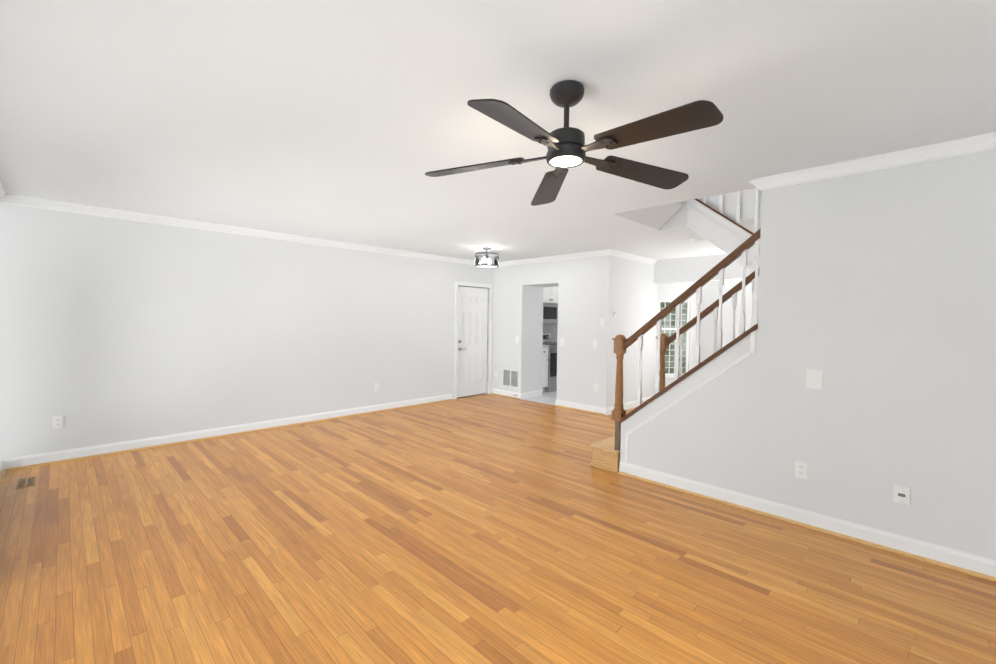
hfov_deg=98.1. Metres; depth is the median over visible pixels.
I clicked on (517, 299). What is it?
wall
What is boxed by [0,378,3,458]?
wall
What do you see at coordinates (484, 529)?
floor
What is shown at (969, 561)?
baseboard
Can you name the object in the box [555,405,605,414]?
baseboard
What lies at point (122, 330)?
wall
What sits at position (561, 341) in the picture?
light switch
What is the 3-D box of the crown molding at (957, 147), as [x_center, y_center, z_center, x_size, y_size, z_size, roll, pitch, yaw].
[0.800,-1.124,4.542,6.240,0.077,8.405,2,2,45]
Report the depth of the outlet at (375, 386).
6.41 m
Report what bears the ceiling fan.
hanging from the ceiling
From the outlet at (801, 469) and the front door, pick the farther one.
the front door
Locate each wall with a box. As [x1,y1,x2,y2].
[0,203,491,458]
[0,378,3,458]
[492,260,567,399]
[564,150,995,559]
[620,329,757,495]
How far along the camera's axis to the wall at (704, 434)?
3.44 m
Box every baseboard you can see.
[0,388,995,576]
[490,393,519,398]
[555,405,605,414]
[618,471,995,581]
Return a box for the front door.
[457,286,487,397]
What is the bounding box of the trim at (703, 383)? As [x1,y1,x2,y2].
[625,331,754,463]
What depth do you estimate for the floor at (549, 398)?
7.68 m
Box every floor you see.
[0,393,995,663]
[523,391,556,404]
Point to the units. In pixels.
(549, 352)
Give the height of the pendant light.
0.279 m
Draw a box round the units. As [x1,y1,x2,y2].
[542,287,557,391]
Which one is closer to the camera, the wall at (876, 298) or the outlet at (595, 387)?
the wall at (876, 298)
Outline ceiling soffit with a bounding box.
[615,201,683,228]
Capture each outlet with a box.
[52,415,63,428]
[374,383,377,390]
[594,383,597,391]
[795,460,807,479]
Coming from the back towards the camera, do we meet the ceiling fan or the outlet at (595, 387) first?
the outlet at (595, 387)
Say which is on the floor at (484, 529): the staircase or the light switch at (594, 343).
the staircase
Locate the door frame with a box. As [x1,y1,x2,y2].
[454,281,492,399]
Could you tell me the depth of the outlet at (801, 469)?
3.00 m
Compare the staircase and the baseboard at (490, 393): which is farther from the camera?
the baseboard at (490, 393)
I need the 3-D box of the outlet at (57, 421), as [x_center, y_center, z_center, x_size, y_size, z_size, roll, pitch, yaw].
[-4.142,0.849,4.066,0.007,0.118,0.072,2,2,45]
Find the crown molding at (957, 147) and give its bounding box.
[0,132,995,266]
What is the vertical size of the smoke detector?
0.034 m
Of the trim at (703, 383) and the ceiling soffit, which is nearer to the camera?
the trim at (703, 383)
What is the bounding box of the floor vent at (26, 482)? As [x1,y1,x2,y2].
[15,476,36,488]
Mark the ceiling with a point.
(348, 120)
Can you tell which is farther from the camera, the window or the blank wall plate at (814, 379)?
the window
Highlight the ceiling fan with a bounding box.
[425,80,723,205]
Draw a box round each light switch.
[560,338,563,345]
[593,340,596,347]
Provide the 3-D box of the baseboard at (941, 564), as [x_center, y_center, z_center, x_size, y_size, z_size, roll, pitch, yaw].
[1.948,1.324,3.133,2.363,0.019,0.019,2,2,45]
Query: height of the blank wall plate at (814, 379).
0.130 m
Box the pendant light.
[474,247,498,267]
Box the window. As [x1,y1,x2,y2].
[659,300,689,377]
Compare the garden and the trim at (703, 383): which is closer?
the trim at (703, 383)
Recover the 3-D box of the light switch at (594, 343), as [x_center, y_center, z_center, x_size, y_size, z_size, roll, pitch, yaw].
[1.466,0.180,6.517,0.072,0.118,0.011,2,2,45]
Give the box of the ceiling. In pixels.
[0,0,995,262]
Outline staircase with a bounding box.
[588,188,760,472]
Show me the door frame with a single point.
(489, 338)
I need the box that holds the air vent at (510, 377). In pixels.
[502,368,518,388]
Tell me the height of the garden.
1.750 m
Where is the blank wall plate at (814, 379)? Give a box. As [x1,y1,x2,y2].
[806,369,823,389]
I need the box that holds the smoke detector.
[689,238,699,241]
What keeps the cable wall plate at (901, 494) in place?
attached to the wall at (876, 298)
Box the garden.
[660,302,685,372]
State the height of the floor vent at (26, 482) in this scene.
0.004 m
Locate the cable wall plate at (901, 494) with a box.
[893,484,909,505]
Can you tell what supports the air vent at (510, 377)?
in the wall at (517, 299)

